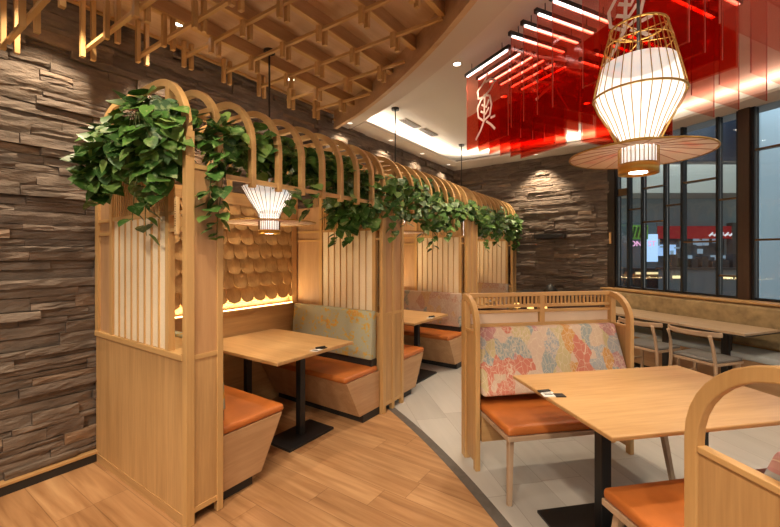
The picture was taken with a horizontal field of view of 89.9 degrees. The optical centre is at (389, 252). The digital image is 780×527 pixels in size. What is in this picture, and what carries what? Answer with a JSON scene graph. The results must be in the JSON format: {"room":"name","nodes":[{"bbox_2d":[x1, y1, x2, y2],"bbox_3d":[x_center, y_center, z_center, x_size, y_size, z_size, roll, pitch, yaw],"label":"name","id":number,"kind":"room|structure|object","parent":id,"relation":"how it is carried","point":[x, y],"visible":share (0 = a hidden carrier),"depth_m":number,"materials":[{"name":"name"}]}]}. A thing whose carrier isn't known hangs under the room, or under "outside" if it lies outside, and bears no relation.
{"room":"eatery","nodes":[
{"label":"eatery","id":0,"kind":"room"},
{"bbox_2d":[0,0,455,480],"bbox_3d":[-1.226,-0.312,4.483,0.212,3.725,9.200,0,0,35],"label":"wall","id":1,"kind":"structure","parent":0,"point":[48,394],"depth_m":2.74,"materials":[{"name":"stone"}]},
{"bbox_2d":[0,454,96,496],"bbox_3d":[-1.195,1.519,4.401,0.065,0.062,9.100,0,0,35],"label":"baseboard","id":2,"kind":"structure","parent":1,"relation":"attached to","point":[22,484],"depth_m":2.67,"materials":[{"name":"black plastic"}]},
{"bbox_2d":[0,449,97,487],"bbox_3d":[-1.191,1.480,4.398,0.075,0.016,9.100,0,0,35],"label":"trim","id":3,"kind":"structure","parent":1,"relation":"attached to","point":[3,483],"depth_m":2.67,"materials":[{"name":"brown wood"}]},
{"bbox_2d":[66,0,333,114],"bbox_3d":[-2.483,-1.817,2.465,0.035,0.065,6.250,0,0,35],"label":"trim","id":4,"kind":"structure","parent":1,"relation":"attached to","point":[74,2],"depth_m":3.57,"materials":[{"name":"brown wood"}]},
{"bbox_3d":[-0.394,0.500,5.420,0.090,2.100,1.633,0,0,34],"label":"panel","id":5,"kind":"object","parent":1,"relation":"attached to","visible":0},
{"bbox_2d":[318,162,466,228],"bbox_3d":[0.080,-0.671,5.094,1.284,0.722,1.633,0,0,35],"label":"trellis","id":6,"kind":"object","parent":5,"relation":"attached to","point":[406,171],"visible":0.38,"depth_m":4.73,"materials":[{"name":"brown wood"}]},
{"bbox_2d":[390,175,467,251],"bbox_3d":[0.491,-0.469,4.727,0.475,0.934,1.569,0,0,35],"label":"pothos","id":7,"kind":"object","parent":6,"relation":"hanging from","point":[438,223],"visible":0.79,"depth_m":4.55,"materials":[{"name":"green plant"}]},
{"bbox_2d":[0,396,497,526],"bbox_3d":[-1.138,1.575,-0.548,5.945,0.050,9.808,0,0,35],"label":"floor","id":8,"kind":"structure","parent":0,"point":[377,471],"depth_m":2.53,"materials":[{"name":"brown wood"}]},
{"bbox_2d":[95,79,222,526],"bbox_3d":[-1.605,0.246,2.646,1.287,2.607,0.236,0,0,35],"label":"wall","id":9,"kind":"structure","parent":8,"relation":"on","point":[159,400],"depth_m":2.36,"materials":[{"name":"brown wood"}]},
{"bbox_2d":[60,85,209,247],"bbox_3d":[-1.537,-0.477,2.401,1.009,0.890,0.628,0,0,19],"label":"pothos","id":10,"kind":"object","parent":9,"relation":"hanging from","point":[131,151],"visible":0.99,"depth_m":2.20,"materials":[{"name":"green plant"}]},
{"bbox_2d":[174,196,179,234],"bbox_3d":[-1.215,-0.212,2.223,0.028,0.215,0.024,0,0,35],"label":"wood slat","id":11,"kind":"object","parent":9,"relation":"attached to","point":[176,199],"visible":1,"depth_m":2.22,"materials":[{"name":"brown wood"}]},
{"bbox_2d":[195,112,250,239],"bbox_3d":[-1.017,-0.451,2.407,0.328,0.854,0.451,0,0,35],"label":"pothos","id":12,"kind":"object","parent":9,"relation":"hanging from","point":[232,149],"visible":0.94,"depth_m":2.32,"materials":[{"name":"green plant"}]},
{"bbox_2d":[175,331,282,499],"bbox_3d":[-1.378,1.055,2.938,1.160,0.990,0.500,0,0,35],"label":"bench","id":13,"kind":"object","parent":8,"relation":"on","point":[250,421],"visible":0.33,"depth_m":2.60,"materials":[{"name":"light oak wood"},{"name":"tan leather"},{"name":"sage fabric"}]},
{"bbox_2d":[223,385,282,433],"bbox_3d":[-1.372,1.109,2.947,1.160,0.053,0.480,0,0,34],"label":"seat cushion","id":14,"kind":"object","parent":13,"relation":"on","point":[243,410],"depth_m":2.72,"materials":[{"name":"orange leather"}]},
{"bbox_2d":[175,188,298,398],"bbox_3d":[-1.540,0.500,3.752,0.090,2.100,1.666,0,0,35],"label":"panel","id":15,"kind":"object","parent":8,"relation":"on","point":[260,270],"visible":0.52,"depth_m":3.94,"materials":[{"name":"brown wood"}]},
{"bbox_2d":[175,101,380,206],"bbox_3d":[-1.067,-0.744,3.427,1.284,0.627,1.666,0,0,35],"label":"pergola","id":16,"kind":"object","parent":15,"relation":"attached to","point":[244,116],"visible":0.55,"depth_m":3.04,"materials":[{"name":"brown wood"}]},
{"bbox_2d":[202,120,328,221],"bbox_3d":[-0.869,-0.591,2.937,0.558,0.712,1.098,0,0,35],"label":"pothos","id":17,"kind":"object","parent":16,"relation":"hanging from","point":[265,149],"visible":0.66,"depth_m":2.88,"materials":[{"name":"green plant"}]},
{"bbox_2d":[309,151,387,225],"bbox_3d":[-0.402,-0.580,3.572,0.513,0.693,0.946,0,0,35],"label":"pothos","id":18,"kind":"object","parent":16,"relation":"hanging from","point":[364,210],"visible":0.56,"depth_m":3.53,"materials":[{"name":"green plant"}]},
{"bbox_2d":[320,183,388,247],"bbox_3d":[-0.378,-0.380,3.843,0.740,0.665,0.394,0,0,28],"label":"pothos","id":19,"kind":"object","parent":16,"relation":"hanging from","point":[336,214],"visible":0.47,"depth_m":3.78,"materials":[{"name":"green plant"}]},
{"bbox_2d":[223,328,352,452],"bbox_3d":[-1.029,1.175,3.504,1.095,0.750,0.860,0,0,35],"label":"table","id":20,"kind":"object","parent":8,"relation":"on","point":[274,347],"visible":0.66,"depth_m":3.31,"materials":[{"name":"brown wood"}]},
{"bbox_2d":[261,303,378,422],"bbox_3d":[-0.722,1.055,3.893,1.160,0.990,0.500,0,0,35],"label":"bench","id":21,"kind":"object","parent":8,"relation":"on","point":[343,381],"visible":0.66,"depth_m":3.77,"materials":[{"name":"light oak wood"},{"name":"sage fabric"},{"name":"tan leather"}]},
{"bbox_2d":[262,355,376,383],"bbox_3d":[-0.728,1.109,3.884,1.160,0.053,0.480,0,0,34],"label":"seat cushion","id":22,"kind":"object","parent":21,"relation":"on","point":[332,369],"depth_m":3.68,"materials":[{"name":"orange leather"}]},
{"bbox_2d":[293,303,375,359],"bbox_3d":[-0.611,0.790,4.054,1.100,0.460,0.099,0,0,34],"label":"backrest","id":23,"kind":"object","parent":21,"relation":"on","point":[358,326],"depth_m":3.92,"materials":[{"name":"multicoloured fabric"}]},
{"bbox_2d":[292,150,403,413],"bbox_3d":[-0.490,0.252,4.268,1.287,2.596,0.381,0,0,35],"label":"wall","id":24,"kind":"structure","parent":8,"relation":"on","point":[367,273],"depth_m":3.98,"materials":[{"name":"brown wood"}]},
{"bbox_2d":[381,174,413,242],"bbox_3d":[0.037,-0.442,3.918,0.284,0.702,0.482,0,0,35],"label":"pothos","id":25,"kind":"object","parent":24,"relation":"hanging from","point":[391,186],"visible":0.89,"depth_m":3.84,"materials":[{"name":"green plant"}]},
{"bbox_2d":[386,404,511,526],"bbox_3d":[-0.067,1.575,-0.477,2.088,0.051,11.347,0,0,3],"label":"floor strip","id":26,"kind":"object","parent":8,"relation":"on","point":[498,518],"visible":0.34,"depth_m":2.73,"materials":[{"name":"grey metal"}]},
{"bbox_2d":[76,0,444,111],"bbox_3d":[-0.705,-1.820,-0.024,5.745,0.040,8.253,0,0,35],"label":"ceiling","id":27,"kind":"structure","parent":0,"point":[405,12],"depth_m":3.19,"materials":[{"name":"brown wood"}]},
{"bbox_2d":[0,0,444,120],"bbox_3d":[-0.075,-1.441,1.916,4.447,0.717,4.273,0,0,35],"label":"lattice","id":28,"kind":"object","parent":27,"relation":"hanging from","point":[249,18],"visible":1,"depth_m":2.96,"materials":[{"name":"brown wood"}]},
{"bbox_2d":[225,47,315,234],"bbox_3d":[-1.071,-0.984,3.473,0.819,1.632,0.819,0,0,-27],"label":"pendant lamp","id":29,"kind":"object","parent":27,"relation":"hanging from","point":[268,204],"visible":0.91,"depth_m":3.38,"materials":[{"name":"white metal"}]},
{"bbox_2d":[334,0,477,128],"bbox_3d":[0.108,-1.710,-0.039,1.609,0.260,10.065,0,0,0],"label":"rim","id":30,"kind":"object","parent":27,"relation":"attached to","point":[429,38],"visible":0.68,"depth_m":3.32,"materials":[{"name":"brown wood"}]},
{"bbox_2d":[332,0,611,170],"bbox_3d":[1.509,-1.715,1.408,4.764,0.030,13.814,0,0,0],"label":"ceiling","id":31,"kind":"structure","parent":0,"point":[482,13],"depth_m":4.48,"materials":[{"name":"beige paint"}]},
{"bbox_2d":[453,135,615,309],"bbox_3d":[2.375,-0.200,7.163,3.020,3.500,0.486,0,0,38],"label":"wall","id":32,"kind":"structure","parent":0,"point":[551,195],"depth_m":6.92,"materials":[{"name":"stone"}]},
{"bbox_2d":[478,232,503,239],"bbox_3d":[1.849,-0.383,7.367,0.662,0.275,0.012,0,0,34],"label":"partition panel","id":33,"kind":"object","parent":32,"relation":"in","point":[483,232],"depth_m":7.36,"materials":[{"name":"brown wood"}]},
{"bbox_2d":[533,234,565,238],"bbox_3d":[2.786,-0.287,6.814,0.500,0.075,0.225,0,0,38],"label":"wall shelf","id":34,"kind":"object","parent":32,"relation":"attached to","point":[536,236],"visible":1,"depth_m":6.74,"materials":[{"name":"black stone"}]},
{"bbox_2d":[366,0,779,160],"bbox_3d":[3.154,-1.925,0.926,6.082,0.050,15.219,0,0,-24],"label":"ceiling","id":35,"kind":"structure","parent":0,"point":[445,104],"depth_m":4.26,"materials":[{"name":"white paint"}]},
{"bbox_2d":[392,107,424,233],"bbox_3d":[0.070,-1.034,5.133,0.819,1.732,0.819,0,0,-33],"label":"pendant lamp","id":36,"kind":"object","parent":35,"relation":"hanging from","point":[394,109],"visible":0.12,"depth_m":5.13,"materials":[{"name":"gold metal"}]},
{"bbox_2d":[398,118,420,128],"bbox_3d":[0.292,-1.891,5.721,0.120,0.018,0.440,0,0,34],"label":"ceiling vent","id":37,"kind":"object","parent":35,"relation":"in","point":[405,121],"visible":1,"depth_m":5.69,"materials":[{"name":"grey metal"}]},
{"bbox_2d":[465,44,510,139],"bbox_3d":[0.917,-1.470,3.728,0.032,0.860,0.640,0,0,-26],"label":"panel","id":38,"kind":"object","parent":35,"relation":"hanging from","point":[506,48],"visible":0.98,"depth_m":3.70,"materials":[{"name":"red plastic"}]},
{"bbox_2d":[476,46,522,152],"bbox_3d":[1.048,-1.470,3.791,0.032,0.860,0.640,0,0,-25],"label":"panel","id":39,"kind":"object","parent":35,"relation":"hanging from","point":[518,52],"visible":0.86,"depth_m":3.71,"materials":[{"name":"plastic"}]},
{"bbox_2d":[487,50,535,153],"bbox_3d":[1.179,-1.470,3.853,0.032,0.860,0.640,0,0,-25],"label":"panel","id":40,"kind":"object","parent":35,"relation":"hanging from","point":[531,55],"visible":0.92,"depth_m":3.76,"materials":[{"name":"plastic"}]},
{"bbox_2d":[498,55,546,155],"bbox_3d":[1.310,-1.470,3.916,0.032,0.860,0.640,0,0,-25],"label":"panel","id":41,"kind":"object","parent":35,"relation":"hanging from","point":[540,60],"visible":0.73,"depth_m":3.88,"materials":[{"name":"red plastic"}]},
{"bbox_2d":[509,56,557,156],"bbox_3d":[1.440,-1.470,3.978,0.032,0.860,0.640,0,0,-26],"label":"panel","id":42,"kind":"object","parent":35,"relation":"hanging from","point":[549,64],"visible":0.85,"depth_m":3.96,"materials":[{"name":"plastic"}]},
{"bbox_2d":[508,26,566,136],"bbox_3d":[1.284,-1.470,3.375,0.660,0.860,0.032,0,0,-26],"label":"panel","id":43,"kind":"object","parent":35,"relation":"hanging from","point":[516,35],"visible":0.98,"depth_m":3.34,"materials":[{"name":"plastic"}]},
{"bbox_2d":[518,61,568,158],"bbox_3d":[1.571,-1.470,4.040,0.032,0.860,0.640,0,0,-25],"label":"panel","id":44,"kind":"object","parent":35,"relation":"hanging from","point":[560,67],"visible":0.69,"depth_m":3.92,"materials":[{"name":"plastic"}]},
{"bbox_2d":[520,15,580,131],"bbox_3d":[1.336,-1.470,3.224,0.660,0.860,0.032,0,0,-26],"label":"panel","id":45,"kind":"object","parent":35,"relation":"hanging from","point":[527,24],"visible":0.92,"depth_m":3.22,"materials":[{"name":"plastic"}]},
{"bbox_2d":[534,3,596,125],"bbox_3d":[1.388,-1.470,3.073,0.660,0.860,0.032,0,0,-26],"label":"panel","id":46,"kind":"object","parent":35,"relation":"hanging from","point":[540,12],"visible":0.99,"depth_m":3.04,"materials":[{"name":"glass"}]},
{"bbox_2d":[549,0,613,106],"bbox_3d":[1.439,-1.470,2.922,0.660,0.860,0.032,0,0,-26],"label":"panel","id":47,"kind":"object","parent":35,"relation":"hanging from","point":[568,4],"visible":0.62,"depth_m":2.88,"materials":[{"name":"plastic"}]},
{"bbox_2d":[579,53,602,141],"bbox_3d":[2.079,-1.470,3.811,0.660,0.860,0.032,0,0,-26],"label":"panel","id":48,"kind":"object","parent":35,"relation":"hanging from","point":[586,61],"visible":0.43,"depth_m":3.67,"materials":[{"name":"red plastic"}]},
{"bbox_2d":[592,44,617,137],"bbox_3d":[2.135,-1.470,3.663,0.660,0.860,0.032,0,0,-26],"label":"panel","id":49,"kind":"object","parent":35,"relation":"hanging from","point":[596,51],"visible":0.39,"depth_m":3.53,"materials":[{"name":"plastic"}]},
{"bbox_2d":[582,0,689,87],"bbox_3d":[1.347,-1.470,2.200,0.032,0.860,0.640,0,0,-26],"label":"panel","id":50,"kind":"object","parent":35,"relation":"hanging from","point":[625,4],"visible":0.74,"depth_m":2.22,"materials":[{"name":"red glass"}]},
{"bbox_2d":[569,0,720,177],"bbox_3d":[1.175,-1.137,1.850,0.599,1.527,0.599,0,0,44],"label":"lantern lamp","id":51,"kind":"object","parent":35,"relation":"hanging from","point":[639,91],"visible":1,"depth_m":1.76,"materials":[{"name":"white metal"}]},
{"bbox_2d":[624,25,675,135],"bbox_3d":[2.248,-1.470,3.368,0.660,0.860,0.032,0,0,-26],"label":"panel","id":52,"kind":"object","parent":35,"relation":"hanging from","point":[628,31],"visible":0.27,"depth_m":3.35,"materials":[{"name":"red plastic"}]},
{"bbox_2d":[599,0,705,81],"bbox_3d":[1.504,-1.470,2.298,0.032,0.860,0.640,0,0,-26],"label":"panel","id":53,"kind":"object","parent":35,"relation":"hanging from","point":[599,0],"visible":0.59,"depth_m":2.03,"materials":[{"name":"glass"}]},
{"bbox_2d":[667,0,717,116],"bbox_3d":[2.212,-1.470,2.867,0.640,0.860,0.032,0,0,-26],"label":"panel","id":54,"kind":"object","parent":35,"relation":"hanging from","point":[696,7],"visible":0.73,"depth_m":2.95,"materials":[{"name":"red glass"}]},
{"bbox_2d":[691,0,742,109],"bbox_3d":[2.259,-1.470,2.707,0.640,0.860,0.032,0,0,-26],"label":"panel","id":55,"kind":"object","parent":35,"relation":"hanging from","point":[734,2],"visible":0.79,"depth_m":2.78,"materials":[{"name":"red plastic"}]},
{"bbox_2d":[719,1,766,100],"bbox_3d":[2.307,-1.470,2.546,0.640,0.860,0.032,0,0,-26],"label":"panel","id":56,"kind":"object","parent":35,"relation":"hanging from","point":[766,1],"visible":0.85,"depth_m":2.67,"materials":[{"name":"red glass"}]},
{"bbox_2d":[750,0,751,72],"bbox_3d":[2.355,-1.470,2.386,0.640,0.860,0.032,0,0,-26],"label":"panel","id":57,"kind":"object","parent":35,"relation":"hanging from","point":[750,0],"visible":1,"depth_m":2.26,"materials":[{"name":"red glass"}]},
{"bbox_2d":[395,363,779,526],"bbox_3d":[2.752,1.575,-0.921,12.780,0.050,13.600,0,0,35],"label":"floor tile","id":58,"kind":"structure","parent":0,"point":[554,472],"depth_m":2.98,"materials":[{"name":"grey tile"}]},
{"bbox_2d":[397,344,423,400],"bbox_3d":[-0.223,1.055,4.620,1.160,0.990,0.500,0,0,35],"label":"bench","id":59,"kind":"object","parent":58,"relation":"on","point":[413,355],"visible":0.15,"depth_m":4.28,"materials":[{"name":"brown wood"}]},
{"bbox_2d":[404,344,423,358],"bbox_3d":[-0.217,1.109,4.628,1.160,0.053,0.480,0,0,34],"label":"seat cushion","id":60,"kind":"object","parent":59,"relation":"on","point":[410,352],"depth_m":4.37,"materials":[{"name":"orange leather"}]},
{"bbox_2d":[404,310,447,383],"bbox_3d":[0.069,1.175,5.101,1.095,0.750,0.860,0,0,35],"label":"table","id":61,"kind":"object","parent":58,"relation":"on","point":[414,318],"visible":0.27,"depth_m":4.90,"materials":[{"name":"brown wood"}]},
{"bbox_2d":[404,290,461,368],"bbox_3d":[0.415,1.055,5.547,1.160,0.990,0.500,0,0,35],"label":"bench","id":62,"kind":"object","parent":58,"relation":"on","point":[440,339],"visible":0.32,"depth_m":5.41,"materials":[{"name":"brown wood"}]},
{"bbox_2d":[404,325,460,340],"bbox_3d":[0.409,1.109,5.538,1.160,0.053,0.480,0,0,34],"label":"seat cushion","id":63,"kind":"object","parent":62,"relation":"on","point":[430,333],"depth_m":5.32,"materials":[{"name":"orange leather"}]},
{"bbox_2d":[404,290,461,326],"bbox_3d":[0.525,0.790,5.708,1.100,0.460,0.099,0,0,34],"label":"backrest","id":64,"kind":"object","parent":62,"relation":"on","point":[426,301],"depth_m":5.57,"materials":[{"name":"fabric"}]},
{"bbox_2d":[404,183,477,310],"bbox_3d":[0.649,0.264,5.925,1.287,2.571,0.389,0,0,35],"label":"wall","id":65,"kind":"structure","parent":58,"relation":"on","point":[452,267],"depth_m":5.69,"materials":[{"name":"brown wood"}]},
{"bbox_2d":[418,222,458,235],"bbox_3d":[0.693,-0.383,5.685,0.662,0.275,0.012,0,0,34],"label":"partition panel","id":66,"kind":"object","parent":65,"relation":"in","point":[419,228],"depth_m":5.67,"materials":[{"name":"brown wood"}]},
{"bbox_2d":[434,220,464,235],"bbox_3d":[0.886,-0.383,5.965,0.662,0.275,0.012,0,0,34],"label":"partition panel","id":67,"kind":"object","parent":65,"relation":"in","point":[464,220],"depth_m":5.83,"materials":[{"name":"brown wood"}]},
{"bbox_2d":[478,282,508,309],"bbox_3d":[1.570,1.055,7.228,1.160,0.990,0.500,0,0,35],"label":"bench","id":68,"kind":"object","parent":58,"relation":"on","point":[482,287],"visible":0.16,"depth_m":7.20,"materials":[{"name":"brown wood"}]},
{"bbox_2d":[517,290,604,308],"bbox_3d":[2.741,1.100,6.329,1.290,0.900,0.540,0,0,38],"label":"countertop","id":69,"kind":"structure","parent":58,"relation":"on","point":[521,290],"depth_m":6.08,"materials":[{"name":"brown wood"}]},
{"bbox_2d":[461,290,674,506],"bbox_3d":[1.253,0.931,2.820,1.300,1.242,0.668,0,0,-11],"label":"leather bench","id":70,"kind":"object","parent":58,"relation":"on","point":[497,346],"visible":0.81,"depth_m":2.94,"materials":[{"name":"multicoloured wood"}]},
{"bbox_2d":[475,296,536,304],"bbox_3d":[0.893,0.371,3.050,0.550,0.063,0.014,0,0,-10],"label":"grille","id":71,"kind":"object","parent":70,"relation":"attached to","point":[496,297],"depth_m":3.05,"materials":[{"name":"brown wood"}]},
{"bbox_2d":[480,393,590,435],"bbox_3d":[1.260,1.103,2.785,1.200,0.054,0.580,0,0,-10],"label":"seat cushion","id":72,"kind":"object","parent":70,"relation":"on","point":[532,414],"depth_m":2.57,"materials":[{"name":"orange leather"}]},
{"bbox_2d":[472,323,625,396],"bbox_3d":[1.225,0.790,2.972,1.200,0.450,0.239,0,0,-10],"label":"cushion","id":73,"kind":"object","parent":70,"relation":"on","point":[506,350],"depth_m":2.95,"materials":[{"name":"fabric"}]},
{"bbox_2d":[517,290,603,299],"bbox_3d":[2.741,0.670,6.329,1.290,0.040,0.540,0,0,38],"label":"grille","id":74,"kind":"structure","parent":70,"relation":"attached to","point":[521,290],"depth_m":6.05,"materials":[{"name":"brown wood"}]},
{"bbox_2d":[545,295,606,303],"bbox_3d":[1.507,0.371,3.164,0.550,0.063,0.014,0,0,-10],"label":"grille","id":75,"kind":"object","parent":70,"relation":"attached to","point":[553,296],"depth_m":3.16,"materials":[{"name":"brown wood"}]},
{"bbox_2d":[616,306,656,366],"bbox_3d":[3.229,1.176,5.484,0.604,0.748,0.644,0,0,-21],"label":"table","id":76,"kind":"object","parent":58,"relation":"on","point":[619,310],"visible":0.16,"depth_m":5.36,"materials":[{"name":"brown wood"}]},
{"bbox_2d":[513,365,779,526],"bbox_3d":[1.484,1.169,2.211,1.250,0.762,0.865,0,0,-11],"label":"dining table","id":77,"kind":"object","parent":58,"relation":"on","point":[644,402],"visible":0.6,"depth_m":2.13,"materials":[{"name":"brown wood"}]},
{"bbox_2d":[537,389,565,396],"bbox_3d":[0.898,0.782,2.183,0.128,0.012,0.100,0,0,-1],"label":"table card","id":78,"kind":"object","parent":77,"relation":"on","point":[545,392],"visible":1,"depth_m":2.18,"materials":[{"name":"white"}]},
{"bbox_2d":[617,317,681,367],"bbox_3d":[3.042,1.166,4.630,0.522,0.770,0.528,0,0,-24],"label":"dining chair","id":79,"kind":"object","parent":58,"relation":"on","point":[644,344],"visible":0.65,"depth_m":4.50,"materials":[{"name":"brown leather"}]},
{"bbox_2d":[634,338,679,350],"bbox_3d":[3.092,1.081,4.651,0.386,0.033,0.464,0,0,-24],"label":"seat cushion","id":80,"kind":"object","parent":79,"relation":"on","point":[644,344],"depth_m":4.55,"materials":[{"name":"grey fabric"}]},
{"bbox_2d":[633,312,707,365],"bbox_3d":[3.455,1.176,4.880,0.604,0.748,0.644,0,0,-21],"label":"table","id":81,"kind":"object","parent":58,"relation":"on","point":[665,319],"visible":0.56,"depth_m":4.85,"materials":[{"name":"brown wood"}]},
{"bbox_2d":[600,287,779,396],"bbox_3d":[4.089,1.050,4.084,0.620,1.000,4.600,0,0,-21],"label":"banquette","id":82,"kind":"object","parent":58,"relation":"on","point":[765,349],"visible":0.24,"depth_m":4.63,"materials":[{"name":"brown wood"}]},
{"bbox_2d":[616,292,779,349],"bbox_3d":[4.217,0.812,3.999,0.080,0.435,4.350,0,0,-20],"label":"cushion","id":83,"kind":"object","parent":82,"relation":"on","point":[759,315],"depth_m":4.70,"materials":[{"name":"beige fabric"}]},
{"bbox_2d":[624,323,779,365],"bbox_3d":[4.013,1.095,4.029,0.440,0.070,4.550,0,0,-20],"label":"seat cushion","id":84,"kind":"object","parent":82,"relation":"on","point":[753,354],"depth_m":4.49,"materials":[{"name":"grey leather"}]},
{"bbox_2d":[602,365,779,526],"bbox_3d":[1.641,0.931,1.514,1.300,1.242,0.828,0,0,-11],"label":"leather bench","id":85,"kind":"object","parent":58,"relation":"on","point":[716,489],"visible":1,"depth_m":1.28,"materials":[{"name":"brown wood"}]},
{"bbox_2d":[604,468,766,526],"bbox_3d":[1.634,1.103,1.549,1.200,0.054,0.740,0,0,-10],"label":"seat cushion","id":86,"kind":"object","parent":85,"relation":"on","point":[660,503],"depth_m":1.70,"materials":[{"name":"orange leather"}]},
{"bbox_2d":[764,452,779,481],"bbox_3d":[1.683,0.790,1.283,1.200,0.450,0.239,0,0,-10],"label":"cushion","id":87,"kind":"object","parent":85,"relation":"on","point":[772,471],"depth_m":1.12,"materials":[{"name":"fabric"}]},
{"bbox_2d":[667,324,743,376],"bbox_3d":[3.272,1.166,4.099,0.522,0.770,0.528,0,0,-21],"label":"dining chair","id":88,"kind":"object","parent":58,"relation":"on","point":[711,358],"visible":0.8,"depth_m":3.99,"materials":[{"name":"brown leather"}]},
{"bbox_2d":[673,348,741,363],"bbox_3d":[3.323,1.081,4.118,0.386,0.033,0.464,0,0,-20],"label":"seat cushion","id":89,"kind":"object","parent":88,"relation":"on","point":[696,355],"depth_m":4.04,"materials":[{"name":"grey fabric"}]},
{"bbox_2d":[677,320,779,372],"bbox_3d":[3.681,1.176,4.276,0.604,0.748,0.644,0,0,-21],"label":"table","id":90,"kind":"object","parent":58,"relation":"on","point":[728,329],"visible":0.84,"depth_m":4.24,"materials":[{"name":"brown wood"}]},
{"bbox_2d":[621,164,735,198],"bbox_3d":[10.100,-2.575,13.690,5.000,1.150,1.380,0,0,0],"label":"ceiling","id":91,"kind":"structure","parent":0,"point":[705,189],"depth_m":13.00,"materials":[{"name":"beige"}]},
{"bbox_2d":[621,199,735,259],"bbox_3d":[14.750,-1.950,14.500,18.500,7.000,0.202,0,0,0],"label":"wall","id":92,"kind":"structure","parent":0,"point":[700,212],"depth_m":14.40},
{"bbox_2d":[611,87,779,142],"bbox_3d":[4.687,-1.715,3.304,0.645,0.030,6.520,0,0,-21],"label":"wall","id":93,"kind":"structure","parent":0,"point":[702,119],"depth_m":4.73,"materials":[{"name":"beige paint"}]},
{"bbox_2d":[670,120,735,163],"bbox_3d":[12.500,-3.225,10.400,15.000,1.650,0.400,0,0,0],"label":"beam","id":94,"kind":"structure","parent":0,"point":[729,128],"depth_m":10.20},
{"bbox_2d":[738,107,750,299],"bbox_3d":[4.246,-0.075,4.634,0.180,3.250,0.110,0,0,-21],"label":"wall pier","id":95,"kind":"object","parent":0,"point":[744,115],"visible":0.5,"depth_m":4.59,"materials":[{"name":"brown wood"}]},
{"bbox_2d":[751,102,779,302],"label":"window","id":96,"kind":"structure","parent":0,"point":[769,121],"depth_m":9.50,"materials":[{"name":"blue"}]},
{"bbox_3d":[8.589,1.575,13.037,19.779,0.050,25.639,0,0,34],"label":"floor","id":97,"kind":"structure","parent":0,"visible":0},
{"bbox_2d":[621,223,657,288],"bbox_3d":[8.625,0.250,13.280,1.250,2.600,0.840,0,0,0],"label":"kiosk","id":98,"kind":"object","parent":97,"relation":"on","point":[652,236],"visible":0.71,"depth_m":13.50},
{"bbox_2d":[623,268,657,288],"bbox_3d":[8.625,1.025,13.150,1.250,1.050,0.500,0,0,0],"label":"countertop","id":99,"kind":"structure","parent":98,"relation":"on","point":[652,279],"depth_m":12.90,"materials":[{"name":"grey"}]},
{"bbox_2d":[655,254,735,295],"bbox_3d":[10.200,0.793,11.835,3.900,1.514,0.630,0,0,0],"label":"countertop","id":100,"kind":"structure","parent":97,"relation":"on","point":[701,271],"depth_m":11.60,"materials":[{"name":"grey"}]},
{"bbox_2d":[655,267,735,269],"bbox_3d":[10.200,0.465,11.850,3.900,0.070,0.600,0,0,0],"label":"countertop","id":101,"kind":"structure","parent":100,"relation":"on","point":[671,268],"depth_m":11.55,"materials":[{"name":"grey"}]},
{"bbox_2d":[658,269,735,295],"bbox_3d":[10.200,1.025,11.850,3.800,1.050,0.500,0,0,0],"label":"countertop","id":102,"kind":"structure","parent":100,"relation":"on","point":[702,281],"depth_m":11.60,"materials":[{"name":"grey"}]},
{"bbox_2d":[657,223,735,266],"bbox_3d":[10.740,0.240,14.065,2.920,2.620,0.630,0,0,0],"label":"shop","id":103,"kind":"object","parent":97,"relation":"on","point":[694,233],"visible":0.42,"depth_m":13.88,"materials":[{"name":"red"}]},
{"bbox_3d":[4.445,1.060,4.217,0.140,0.980,4.600,0,0,-21],"label":"wall","id":104,"kind":"structure","parent":0,"visible":0},
{"bbox_2d":[607,111,737,298],"bbox_3d":[3.907,-0.565,5.527,0.150,2.270,1.790,0,0,-20],"label":"window","id":105,"kind":"structure","parent":104,"relation":"in","point":[615,193],"depth_m":5.51,"materials":[{"name":"brown metal"}]},
{"bbox_3d":[0.754,0.500,7.091,0.090,2.100,1.658,0,0,34],"label":"panel","id":106,"kind":"object","parent":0,"visible":0},
{"bbox_2d":[412,189,508,234],"bbox_3d":[1.228,-0.657,6.765,1.284,0.695,1.658,0,0,35],"label":"trellis","id":107,"kind":"object","parent":106,"relation":"attached to","point":[480,198],"visible":0.22,"depth_m":6.41,"materials":[{"name":"brown wood"}]},
{"bbox_2d":[455,199,509,251],"bbox_3d":[1.449,-0.375,5.987,0.401,0.772,2.004,0,0,35],"label":"pothos","id":108,"kind":"object","parent":107,"relation":"hanging from","point":[487,223],"visible":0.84,"depth_m":5.89,"materials":[{"name":"green plant"}]},
{"bbox_2d":[488,204,523,253],"bbox_3d":[1.948,-0.413,6.781,1.250,0.881,0.479,0,0,-40],"label":"pothos","id":109,"kind":"object","parent":107,"relation":"hanging from","point":[515,223],"visible":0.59,"depth_m":6.82,"materials":[{"name":"green plant"}]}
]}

